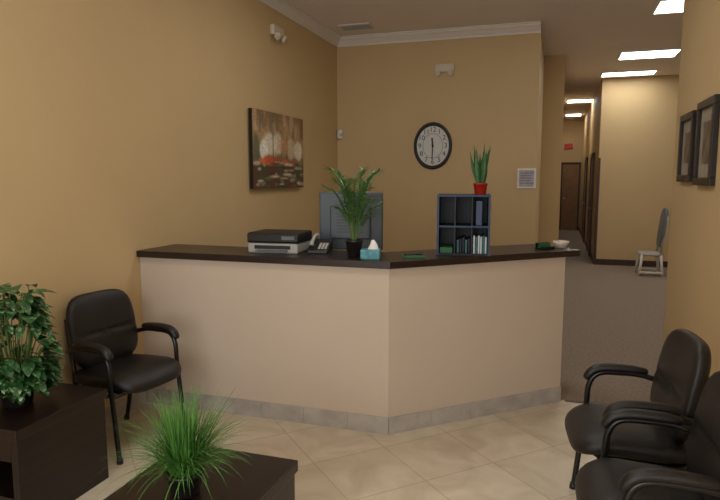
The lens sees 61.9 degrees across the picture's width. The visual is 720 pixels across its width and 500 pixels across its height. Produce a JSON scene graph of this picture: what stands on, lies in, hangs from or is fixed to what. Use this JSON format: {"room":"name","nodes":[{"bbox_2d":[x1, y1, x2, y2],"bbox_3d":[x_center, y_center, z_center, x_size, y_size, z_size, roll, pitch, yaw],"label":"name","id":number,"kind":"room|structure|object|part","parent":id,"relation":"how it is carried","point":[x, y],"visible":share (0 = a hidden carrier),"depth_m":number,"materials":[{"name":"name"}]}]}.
{"room":"lobby","nodes":[
{"label":"lobby","id":0,"kind":"room"},
{"bbox_2d":[0,0,337,408],"bbox_3d":[-1.780,-0.544,3.721,0.120,3.440,9.450,2,7,18],"label":"wall","id":1,"kind":"structure","parent":0,"point":[124,124],"depth_m":4.18,"materials":[{"name":"paint"}]},
{"bbox_2d":[105,391,146,423],"bbox_3d":[-2.354,1.348,1.953,0.012,0.100,5.130,2,7,18],"label":"baseboard","id":2,"kind":"structure","parent":1,"relation":"attached to","point":[120,406],"depth_m":4.16,"materials":[{"name":"grey tile"}]},
{"bbox_2d":[248,108,303,188],"bbox_3d":[-0.854,-1.028,6.256,0.050,0.760,1.200,2,7,18],"label":"abstract painting","id":3,"kind":"object","parent":1,"relation":"attached to","point":[275,140],"visible":1,"depth_m":6.13,"materials":[{"name":"brown paint"}]},
{"bbox_2d":[270,24,286,43],"bbox_3d":[-0.822,-2.203,6.127,0.101,0.155,0.240,2,7,18],"label":"emergency light","id":4,"kind":"object","parent":1,"relation":"attached to","point":[276,31],"visible":1,"depth_m":6.06,"materials":[{"name":"beige plastic"}]},
{"bbox_2d":[259,0,340,46],"bbox_3d":[-1.683,-2.190,3.482,0.092,0.115,9.230,2,7,18],"label":"trim","id":5,"kind":"structure","parent":1,"relation":"attached to","point":[284,7],"depth_m":6.70,"materials":[{"name":"paint"}]},
{"bbox_2d":[76,400,596,499],"bbox_3d":[-0.457,1.466,1.807,3.920,0.100,6.200,2,7,18],"label":"floor","id":6,"kind":"structure","parent":0,"point":[526,453],"depth_m":3.55,"materials":[{"name":"tile"}]},
{"bbox_2d":[0,382,108,499],"bbox_3d":[-1.690,1.015,3.056,0.515,0.500,0.580,2,7,18],"label":"end table","id":7,"kind":"object","parent":6,"relation":"on","point":[54,446],"visible":0.78,"depth_m":2.95,"materials":[{"name":"brown wood"}]},
{"bbox_2d":[0,461,13,499],"bbox_3d":[-1.693,1.131,3.061,0.411,0.030,0.496,2,7,18],"label":"shelf","id":8,"kind":"object","parent":7,"relation":"attached to","point":[6,476],"depth_m":2.93,"materials":[{"name":"brown wood"}]},
{"bbox_2d":[0,390,33,408],"bbox_3d":[-1.711,0.710,2.995,0.178,0.120,0.178,2,7,18],"label":"pot","id":9,"kind":"object","parent":7,"relation":"on","point":[6,403],"depth_m":2.94,"materials":[{"name":"black ceramic"}]},
{"bbox_2d":[0,283,64,408],"bbox_3d":[-1.715,0.459,2.971,0.451,0.624,0.467,-3,7,-20],"label":"potted plant","id":10,"kind":"object","parent":7,"relation":"on","point":[20,379],"visible":1,"depth_m":2.93,"materials":[{"name":"plant"}]},
{"bbox_2d":[64,289,184,464],"bbox_3d":[-1.442,0.730,3.705,0.567,0.920,0.588,3,8,26],"label":"chair","id":11,"kind":"object","parent":6,"relation":"on","point":[101,329],"visible":0.89,"depth_m":3.64,"materials":[{"name":"black leather"}]},
{"bbox_3d":[-1.737,0.807,3.623,0.104,0.786,0.048,3,8,26],"label":"leg","id":12,"kind":"part","parent":11,"relation":"part of","materials":[{"name":"black metal"}]},
{"bbox_3d":[-1.561,0.886,3.491,0.452,0.656,0.059,4,8,31],"label":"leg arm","id":13,"kind":"part","parent":11,"relation":"part of","materials":[{"name":"black metal"}]},
{"bbox_2d":[66,289,137,368],"bbox_3d":[-1.626,0.487,3.766,0.112,0.460,0.490,-9,2,27],"label":"cushion","id":14,"kind":"object","parent":11,"relation":"on","point":[106,317],"depth_m":3.72,"materials":[{"name":"black leather"}]},
{"bbox_3d":[-1.292,0.815,3.641,0.023,0.024,0.530,3,8,26],"label":"cross rail","id":15,"kind":"part","parent":11,"relation":"part of","materials":[{"name":"black metal"}]},
{"bbox_2d":[74,353,181,392],"bbox_3d":[-1.427,0.752,3.700,0.530,0.124,0.500,0,6,26],"label":"seat cushion","id":16,"kind":"object","parent":11,"relation":"on","point":[131,372],"depth_m":3.57,"materials":[{"name":"black leather"}]},
{"bbox_3d":[-1.553,0.762,3.999,0.104,0.786,0.048,3,8,26],"label":"leg","id":17,"kind":"part","parent":11,"relation":"part of","materials":[{"name":"black metal"}]},
{"bbox_3d":[-1.333,0.831,3.954,0.452,0.656,0.059,3,7,20],"label":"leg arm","id":18,"kind":"part","parent":11,"relation":"part of","materials":[{"name":"black metal"}]},
{"bbox_2d":[103,446,297,499],"bbox_3d":[-0.722,1.167,2.123,0.570,0.420,1.200,2,7,18],"label":"coffee table","id":19,"kind":"object","parent":6,"relation":"on","point":[265,477],"visible":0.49,"depth_m":2.42,"materials":[{"name":"brown wood"}]},
{"bbox_2d":[95,378,256,499],"bbox_3d":[-0.672,0.712,2.281,0.622,0.446,0.654,7,10,44],"label":"potted grass","id":20,"kind":"object","parent":19,"relation":"on","point":[183,454],"depth_m":2.25,"materials":[{"name":"plant"}]},
{"bbox_2d":[164,466,203,498],"bbox_3d":[-0.673,0.888,2.306,0.147,0.090,0.147,2,7,18],"label":"pot","id":21,"kind":"object","parent":20,"relation":"attached to","point":[194,489],"depth_m":2.26,"materials":[{"name":"black ceramic"}]},
{"bbox_2d":[136,244,579,434],"bbox_3d":[-0.001,0.546,4.398,3.144,1.115,1.357,0,7,0],"label":"reception desk","id":22,"kind":"object","parent":6,"relation":"on","point":[393,343],"depth_m":4.01,"materials":[{"name":"paint"}]},
{"bbox_2d":[247,229,311,253],"bbox_3d":[-0.561,-0.061,4.182,0.370,0.140,0.345,2,7,14],"label":"printer","id":23,"kind":"object","parent":22,"relation":"on","point":[280,241],"visible":0.95,"depth_m":4.06,"materials":[{"name":"grey plastic"}]},
{"bbox_2d":[255,249,287,251],"bbox_3d":[-0.598,0.004,4.041,0.220,0.008,0.042,2,7,14],"label":"tray","id":24,"kind":"object","parent":23,"relation":"on","point":[256,250],"depth_m":4.03,"materials":[{"name":"grey plastic"}]},
{"bbox_3d":[-0.557,-0.097,4.194,0.370,0.070,0.310,2,7,14],"label":"scanner lid","id":25,"kind":"part","parent":23,"relation":"part of","materials":[{"name":"black plastic"}]},
{"bbox_3d":[-0.483,-0.079,4.017,0.090,0.025,0.006,2,7,14],"label":"control panel","id":26,"kind":"part","parent":23,"relation":"part of","materials":[{"name":"grey plastic"}]},
{"bbox_2d":[307,233,332,253],"bbox_3d":[-0.275,-0.046,4.128,0.140,0.125,0.203,1,7,8],"label":"desk telephone","id":27,"kind":"object","parent":22,"relation":"on","point":[316,246],"visible":1,"depth_m":4.09,"materials":[{"name":"black plastic"}]},
{"bbox_2d":[319,192,382,250],"bbox_3d":[-0.065,-0.044,4.421,0.430,0.760,0.239,-2,7,-17],"label":"computer monitor","id":28,"kind":"object","parent":22,"relation":"on","point":[332,227],"visible":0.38,"depth_m":4.37,"materials":[{"name":"black plastic"}]},
{"bbox_2d":[321,166,383,256],"bbox_3d":[-0.042,-0.251,3.876,0.436,0.591,0.365,0,7,-3],"label":"potted palm","id":29,"kind":"object","parent":22,"relation":"on","point":[354,245],"visible":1,"depth_m":3.85,"materials":[{"name":"plant"}]},
{"bbox_2d":[345,239,362,256],"bbox_3d":[-0.037,-0.013,3.908,0.116,0.110,0.116,2,7,18],"label":"pot","id":30,"kind":"object","parent":29,"relation":"on","point":[354,246],"depth_m":3.87,"materials":[{"name":"black ceramic"}]},
{"bbox_2d":[136,244,579,268],"bbox_3d":[0.000,0.034,4.167,3.145,0.045,1.027,0,7,-1],"label":"countertop","id":31,"kind":"structure","parent":22,"relation":"on","point":[337,258],"depth_m":4.01,"materials":[{"name":"brown laminate"}]},
{"bbox_2d":[360,240,380,259],"bbox_3d":[0.068,-0.006,3.810,0.120,0.119,0.110,1,7,6],"label":"tissue box","id":32,"kind":"object","parent":22,"relation":"on","point":[372,252],"visible":1,"depth_m":3.76,"materials":[{"name":"cardboard"}]},
{"bbox_2d":[402,254,424,257],"bbox_3d":[0.344,0.037,3.873,0.140,0.020,0.100,0,7,-2],"label":"notepad","id":33,"kind":"object","parent":22,"relation":"on","point":[403,255],"visible":1,"depth_m":3.85,"materials":[{"name":"green paper"}]},
{"bbox_2d":[436,194,490,255],"bbox_3d":[0.698,-0.176,4.048,0.345,0.400,0.243,1,7,10],"label":"file organizer","id":34,"kind":"object","parent":22,"relation":"on","point":[463,220],"visible":1,"depth_m":4.08,"materials":[{"name":"plastic"}]},
{"bbox_2d":[440,244,452,252],"bbox_3d":[0.590,-0.011,4.089,0.080,0.036,0.200,1,7,10],"label":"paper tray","id":35,"kind":"object","parent":34,"relation":"on","point":[444,248],"depth_m":4.00,"materials":[{"name":"green plastic"}]},
{"bbox_2d":[440,223,487,225],"bbox_3d":[0.699,-0.167,4.053,0.317,0.012,0.236,1,7,10],"label":"shelf","id":36,"kind":"object","parent":34,"relation":"attached to","point":[441,224],"depth_m":4.04,"materials":[{"name":"black wood"}]},
{"bbox_2d":[470,144,490,194],"bbox_3d":[0.793,-0.534,3.962,0.136,0.332,0.130,2,7,18],"label":"snake plant","id":37,"kind":"object","parent":34,"relation":"on","point":[479,167],"visible":1,"depth_m":3.93,"materials":[{"name":"green plant"}]},
{"bbox_3d":[0.797,-0.405,3.969,0.099,0.075,0.099,2,7,18],"label":"pot","id":38,"kind":"part","parent":37,"relation":"part of","materials":[{"name":"red ceramic"}]},
{"bbox_2d":[535,242,554,249],"bbox_3d":[1.333,-0.030,4.325,0.120,0.045,0.070,-3,7,-22],"label":"card holder","id":39,"kind":"object","parent":22,"relation":"on","point":[541,245],"visible":1,"depth_m":4.32,"materials":[{"name":"black plastic"}]},
{"bbox_2d":[553,240,568,247],"bbox_3d":[1.469,-0.040,4.386,0.116,0.050,0.116,2,7,18],"label":"candy bowl","id":40,"kind":"object","parent":22,"relation":"on","point":[558,243],"visible":1,"depth_m":4.36,"materials":[{"name":"white ceramic"}]},
{"bbox_2d":[565,399,609,404],"bbox_3d":[1.887,1.118,4.281,0.805,0.006,0.030,2,7,18],"label":"trim","id":41,"kind":"structure","parent":6,"relation":"on","point":[566,400],"depth_m":4.37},
{"bbox_2d":[565,329,710,489],"bbox_3d":[1.269,0.836,2.809,0.567,0.920,0.588,1,7,12],"label":"chair","id":42,"kind":"object","parent":6,"relation":"on","point":[680,377],"visible":0.66,"depth_m":2.65,"materials":[{"name":"black leather"}]},
{"bbox_3d":[1.330,0.936,3.075,0.452,0.656,0.059,2,7,17],"label":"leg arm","id":43,"kind":"part","parent":42,"relation":"part of","materials":[{"name":"black metal"}]},
{"bbox_2d":[565,403,686,464],"bbox_3d":[1.253,0.857,2.815,0.530,0.124,0.500,4,8,12],"label":"seat cushion","id":44,"kind":"object","parent":42,"relation":"on","point":[650,444],"depth_m":2.64,"materials":[{"name":"black leather"}]},
{"bbox_3d":[1.222,0.996,2.571,0.452,0.656,0.059,1,7,6],"label":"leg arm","id":45,"kind":"part","parent":42,"relation":"part of","materials":[{"name":"black metal"}]},
{"bbox_3d":[1.234,0.936,2.578,0.366,0.052,0.025,1,7,5],"label":"seat rail","id":46,"kind":"part","parent":42,"relation":"part of","materials":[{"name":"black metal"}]},
{"bbox_2d":[650,329,710,442],"bbox_3d":[1.470,0.609,2.739,0.112,0.460,0.490,13,9,10],"label":"cushion","id":47,"kind":"object","parent":42,"relation":"on","point":[680,377],"depth_m":2.65,"materials":[{"name":"black leather"}]},
{"bbox_2d":[575,371,719,499],"bbox_3d":[1.098,0.908,2.206,0.567,0.920,0.588,2,7,16],"label":"chair","id":48,"kind":"object","parent":6,"relation":"on","point":[604,478],"visible":1,"depth_m":2.20,"materials":[{"name":"black leather"}]},
{"bbox_2d":[575,458,703,499],"bbox_3d":[1.083,0.929,2.213,0.530,0.124,0.500,5,8,15],"label":"seat cushion","id":49,"kind":"object","parent":48,"relation":"on","point":[598,479],"depth_m":2.25,"materials":[{"name":"black leather"}]},
{"bbox_3d":[1.176,1.008,2.467,0.452,0.656,0.059,3,7,21],"label":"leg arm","id":50,"kind":"part","parent":48,"relation":"part of","materials":[{"name":"black metal"}]},
{"bbox_3d":[1.033,1.067,1.972,0.452,0.656,0.059,1,7,10],"label":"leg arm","id":51,"kind":"part","parent":48,"relation":"part of","materials":[{"name":"black metal"}]},
{"bbox_2d":[685,371,719,499],"bbox_3d":[1.296,0.683,2.122,0.112,0.460,0.490,13,10,14],"label":"cushion","id":52,"kind":"object","parent":48,"relation":"on","point":[702,453],"depth_m":2.20,"materials":[{"name":"black leather"}]},
{"bbox_2d":[337,24,541,251],"bbox_3d":[0.935,-1.021,7.715,2.560,3.440,0.120,2,7,18],"label":"wall","id":53,"kind":"structure","parent":0,"point":[386,93],"depth_m":7.55,"materials":[{"name":"paint"}]},
{"bbox_2d":[337,130,341,138],"bbox_3d":[-0.269,-1.530,7.932,0.060,0.120,0.073,-3,8,-27],"label":"sensor","id":54,"kind":"object","parent":53,"relation":"attached to","point":[339,132],"visible":1,"depth_m":7.90,"materials":[{"name":"white plastic"}]},
{"bbox_2d":[414,122,451,168],"bbox_3d":[0.919,-1.319,7.598,0.490,0.590,0.045,2,7,18],"label":"wall clock","id":55,"kind":"object","parent":53,"relation":"attached to","point":[432,141],"visible":1,"depth_m":7.60,"materials":[{"name":"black plastic"}]},
{"bbox_2d":[338,21,540,46],"bbox_3d":[0.903,-2.660,7.418,2.560,0.115,0.092,2,7,18],"label":"trim","id":56,"kind":"structure","parent":53,"relation":"attached to","point":[534,26],"depth_m":7.38,"materials":[{"name":"paint"}]},
{"bbox_2d":[434,63,454,76],"bbox_3d":[1.042,-2.227,7.420,0.240,0.155,0.101,2,7,18],"label":"emergency light","id":57,"kind":"object","parent":53,"relation":"attached to","point":[449,68],"visible":1,"depth_m":7.41,"materials":[{"name":"beige plastic"}]},
{"bbox_2d":[517,168,535,187],"bbox_3d":[2.026,-0.871,7.300,0.220,0.240,0.024,2,7,18],"label":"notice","id":58,"kind":"object","parent":53,"relation":"attached to","point":[526,178],"visible":1,"depth_m":7.29,"materials":[{"name":"white paper"}]},
{"bbox_2d":[287,0,682,118],"bbox_3d":[3.511,-2.867,8.251,7.195,0.100,21.800,2,7,18],"label":"ceiling","id":59,"kind":"structure","parent":0,"point":[591,34],"depth_m":7.01,"materials":[{"name":"paint"}]},
{"bbox_2d":[338,22,374,30],"bbox_3d":[-0.041,-2.683,7.212,0.400,0.020,0.240,2,7,18],"label":"ceiling vent","id":60,"kind":"object","parent":59,"relation":"attached to","point":[356,26],"depth_m":7.16,"materials":[{"name":"beige metal"}]},
{"bbox_2d":[565,113,581,116],"bbox_3d":[6.128,-3.877,17.228,0.460,0.020,0.660,2,7,18],"label":"ceiling light","id":61,"kind":"object","parent":59,"relation":"attached to","point":[573,114],"depth_m":17.08,"materials":[{"name":"white plastic"}]},
{"bbox_2d":[566,98,592,102],"bbox_3d":[5.165,-3.503,14.093,0.610,0.020,0.610,2,7,18],"label":"ceiling light","id":62,"kind":"object","parent":59,"relation":"attached to","point":[588,100],"depth_m":14.01,"materials":[{"name":"white plastic"}]},
{"bbox_2d":[600,69,658,76],"bbox_3d":[4.656,-3.065,10.416,0.900,0.020,0.460,2,7,18],"label":"ceiling light","id":63,"kind":"object","parent":59,"relation":"attached to","point":[634,72],"depth_m":10.41,"materials":[{"name":"white plastic"}]},
{"bbox_2d":[616,48,680,60],"bbox_3d":[4.235,-2.873,8.808,0.820,0.020,0.610,2,7,18],"label":"ceiling light","id":64,"kind":"object","parent":59,"relation":"attached to","point":[668,52],"depth_m":8.81,"materials":[{"name":"white plastic"}]},
{"bbox_2d":[650,0,683,14],"bbox_3d":[3.521,-2.571,6.271,0.810,0.020,0.560,2,7,18],"label":"ceiling light","id":65,"kind":"object","parent":59,"relation":"attached to","point":[661,6],"depth_m":6.39,"materials":[{"name":"white plastic"}]},
{"bbox_2d":[534,27,543,243],"bbox_3d":[2.408,-1.090,8.295,0.120,3.440,1.900,2,7,18],"label":"wall","id":66,"kind":"structure","parent":0,"point":[542,45],"depth_m":8.09,"materials":[{"name":"paint"}]},
{"bbox_2d":[538,55,565,245],"bbox_3d":[2.746,-1.202,9.240,0.665,3.440,0.120,2,7,18],"label":"wall","id":67,"kind":"structure","parent":0,"point":[554,65],"depth_m":9.08,"materials":[{"name":"paint"}]},
{"bbox_2d":[562,119,583,226],"bbox_3d":[6.582,-2.344,18.809,0.915,3.440,0.120,2,7,18],"label":"wall","id":68,"kind":"structure","parent":0,"point":[572,128],"depth_m":18.62,"materials":[{"name":"paint"}]},
{"bbox_2d":[559,163,562,229],"bbox_3d":[6.323,-1.679,18.893,0.050,2.100,0.030,2,7,18],"label":"door frame","id":69,"kind":"structure","parent":68,"relation":"attached to","point":[561,163],"depth_m":18.87,"materials":[{"name":"brown wood"}]},
{"bbox_2d":[564,143,573,148],"bbox_3d":[6.485,-3.230,18.639,0.280,0.180,0.060,2,7,18],"label":"exit sign","id":70,"kind":"object","parent":68,"relation":"attached to","point":[566,145],"visible":1,"depth_m":18.61,"materials":[{"name":"red plastic"}]},
{"bbox_2d":[560,165,578,229],"bbox_3d":[6.577,-1.647,18.819,0.480,2.045,0.020,2,7,18],"label":"slab","id":71,"kind":"object","parent":68,"relation":"attached to","point":[570,177],"visible":1,"depth_m":18.81,"materials":[{"name":"brown wood"}]},
{"bbox_2d":[561,162,580,164],"bbox_3d":[6.575,-2.697,18.689,0.580,0.070,0.030,2,7,18],"label":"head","id":72,"kind":"object","parent":68,"relation":"attached to","point":[563,163],"visible":1,"depth_m":18.68},
{"bbox_2d":[576,163,580,229],"bbox_3d":[6.827,-1.659,18.730,0.050,2.100,0.030,2,7,18],"label":"door frame","id":73,"kind":"structure","parent":68,"relation":"attached to","point":[579,163],"depth_m":18.71,"materials":[{"name":"brown wood"}]},
{"bbox_2d":[579,81,601,254],"bbox_3d":[5.739,-1.884,14.956,0.120,3.440,7.780,2,7,18],"label":"wall","id":74,"kind":"structure","parent":0,"point":[591,131],"depth_m":13.85,"materials":[{"name":"paint"}]},
{"bbox_2d":[581,161,585,238],"bbox_3d":[5.993,-1.361,16.058,0.035,2.140,0.060,2,7,18],"label":"door frame","id":75,"kind":"structure","parent":74,"relation":"attached to","point":[585,161],"depth_m":16.03,"materials":[{"name":"brown wood"}]},
{"bbox_2d":[582,160,586,239],"bbox_3d":[5.855,-1.280,15.615,0.020,2.075,0.880,2,7,18],"label":"slab","id":76,"kind":"object","parent":74,"relation":"attached to","point":[586,160],"visible":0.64,"depth_m":15.80,"materials":[{"name":"brown wood"}]},
{"bbox_2d":[583,158,587,242],"bbox_3d":[5.702,-1.255,15.171,0.035,2.140,0.060,2,7,18],"label":"door frame","id":77,"kind":"structure","parent":74,"relation":"attached to","point":[587,158],"depth_m":15.14,"materials":[{"name":"brown wood"}]},
{"bbox_2d":[579,228,592,261],"bbox_3d":[5.673,-0.232,15.164,0.012,0.110,7.800,2,7,18],"label":"baseboard","id":78,"kind":"structure","parent":74,"relation":"attached to","point":[585,242],"depth_m":14.25,"materials":[{"name":"brown wood"}]},
{"bbox_2d":[586,158,590,250],"bbox_3d":[5.128,-1.046,13.414,0.035,2.140,0.060,2,7,18],"label":"door frame","id":79,"kind":"structure","parent":74,"relation":"attached to","point":[590,158],"depth_m":13.40,"materials":[{"name":"brown wood"}]},
{"bbox_2d":[587,157,592,253],"bbox_3d":[4.990,-0.965,12.971,0.020,2.075,0.880,2,7,18],"label":"slab","id":80,"kind":"object","parent":74,"relation":"attached to","point":[591,157],"visible":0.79,"depth_m":13.10,"materials":[{"name":"brown wood"}]},
{"bbox_2d":[588,153,594,255],"bbox_3d":[4.837,-0.940,12.526,0.035,2.140,0.060,2,7,18],"label":"door frame","id":81,"kind":"structure","parent":74,"relation":"attached to","point":[593,153],"depth_m":12.49,"materials":[{"name":"brown wood"}]},
{"bbox_2d":[558,230,666,403],"bbox_3d":[4.421,0.297,11.613,7.095,0.100,15.600,2,7,18],"label":"floor","id":82,"kind":"structure","parent":0,"point":[612,314],"depth_m":6.70,"materials":[{"name":"carpet"}]},
{"bbox_2d":[634,208,668,276],"bbox_3d":[4.917,-0.143,10.128,0.430,1.132,0.482,2,7,18],"label":"chair","id":83,"kind":"object","parent":82,"relation":"on","point":[663,222],"visible":1,"depth_m":9.99,"materials":[{"name":"grey plastic"}]},
{"bbox_3d":[4.817,0.207,10.425,0.088,0.365,0.043,7,10,44],"label":"leg","id":84,"kind":"part","parent":83,"relation":"part of","materials":[{"name":"white plastic"}]},
{"bbox_3d":[4.687,0.254,10.028,0.088,0.365,0.043,-1,7,-9],"label":"leg","id":85,"kind":"part","parent":83,"relation":"part of","materials":[{"name":"white plastic"}]},
{"bbox_3d":[4.904,0.058,10.156,0.380,0.070,0.460,2,7,18],"label":"seat","id":86,"kind":"part","parent":83,"relation":"part of","materials":[{"name":"grey plastic"}]},
{"bbox_3d":[5.121,0.219,10.327,0.088,0.365,0.043,-1,7,-9],"label":"leg","id":87,"kind":"part","parent":83,"relation":"part of","materials":[{"name":"white plastic"}]},
{"bbox_3d":[4.992,0.266,9.930,0.088,0.365,0.043,7,10,44],"label":"leg","id":88,"kind":"part","parent":83,"relation":"part of","materials":[{"name":"white plastic"}]},
{"bbox_3d":[5.066,-0.373,10.052,0.070,0.660,0.440,8,9,17],"label":"backrest","id":89,"kind":"part","parent":83,"relation":"part of","materials":[{"name":"grey plastic"}]},
{"bbox_3d":[5.004,-0.231,9.877,0.116,0.644,0.034,2,7,18],"label":"post","id":90,"kind":"part","parent":83,"relation":"part of","materials":[{"name":"grey plastic"}]},
{"bbox_2d":[596,75,678,260],"bbox_3d":[6.107,-1.378,10.714,3.460,3.440,0.120,2,7,18],"label":"wall","id":91,"kind":"structure","parent":0,"point":[638,118],"depth_m":10.98,"materials":[{"name":"paint"}]},
{"bbox_2d":[593,158,600,264],"bbox_3d":[4.454,-0.722,11.290,0.050,2.000,0.080,2,7,18],"label":"trim","id":92,"kind":"structure","parent":91,"relation":"attached to","point":[599,159],"depth_m":11.26,"materials":[{"name":"brown wood"}]},
{"bbox_2d":[596,259,667,266],"bbox_3d":[6.086,0.283,10.848,3.460,0.110,0.014,2,7,18],"label":"baseboard","id":93,"kind":"structure","parent":91,"relation":"attached to","point":[598,261],"depth_m":11.20,"materials":[{"name":"wood"}]},
{"bbox_2d":[663,0,719,376],"bbox_3d":[1.539,-0.283,1.527,0.120,3.440,7.300,2,7,18],"label":"wall","id":94,"kind":"structure","parent":0,"point":[692,302],"depth_m":4.15,"materials":[{"name":"paint"}]},
{"bbox_2d":[676,110,696,181],"bbox_3d":[2.414,-0.755,4.436,0.035,0.500,0.460,2,7,18],"label":"framed picture","id":95,"kind":"object","parent":94,"relation":"attached to","point":[687,128],"visible":0.83,"depth_m":4.43,"materials":[{"name":"brown wood"}]},
{"bbox_3d":[2.478,-0.779,4.629,0.035,0.400,0.050,2,7,18],"label":"frame","id":96,"kind":"part","parent":95,"relation":"part of","materials":[{"name":"brown wood"}]},
{"bbox_3d":[2.414,-0.532,4.462,0.035,0.050,0.460,2,7,18],"label":"frame","id":97,"kind":"part","parent":95,"relation":"part of","materials":[{"name":"brown wood"}]},
{"bbox_2d":[684,132,689,162],"bbox_3d":[2.418,-0.755,4.434,0.003,0.220,0.180,2,7,18],"label":"print","id":98,"kind":"object","parent":95,"relation":"attached to","point":[687,134],"depth_m":4.44},
{"bbox_3d":[2.414,-0.979,4.409,0.035,0.050,0.460,2,7,18],"label":"frame","id":99,"kind":"part","parent":95,"relation":"part of","materials":[{"name":"brown wood"}]},
{"bbox_3d":[2.351,-0.732,4.242,0.035,0.400,0.050,2,7,18],"label":"frame","id":100,"kind":"part","parent":95,"relation":"part of","materials":[{"name":"brown wood"}]},
{"bbox_2d":[692,94,719,185],"bbox_3d":[2.229,-0.693,3.868,0.035,0.550,0.480,2,7,18],"label":"framed picture","id":101,"kind":"object","parent":94,"relation":"attached to","point":[708,110],"visible":1,"depth_m":3.84,"materials":[{"name":"brown wood"}]},
{"bbox_3d":[2.295,-0.717,4.071,0.035,0.450,0.050,2,7,18],"label":"frame","id":102,"kind":"part","parent":101,"relation":"part of","materials":[{"name":"brown wood"}]},
{"bbox_3d":[2.229,-0.445,3.898,0.035,0.050,0.480,2,7,18],"label":"frame","id":103,"kind":"part","parent":101,"relation":"part of","materials":[{"name":"brown wood"}]},
{"bbox_2d":[701,120,710,163],"bbox_3d":[2.233,-0.693,3.867,0.003,0.270,0.200,2,7,18],"label":"print","id":104,"kind":"object","parent":101,"relation":"attached to","point":[707,123],"depth_m":3.87},
{"bbox_3d":[2.229,-0.941,3.839,0.035,0.050,0.480,2,7,18],"label":"frame","id":105,"kind":"part","parent":101,"relation":"part of","materials":[{"name":"brown wood"}]},
{"bbox_3d":[2.163,-0.669,3.665,0.035,0.450,0.050,2,7,18],"label":"frame","id":106,"kind":"part","parent":101,"relation":"part of","materials":[{"name":"brown wood"}]}
]}

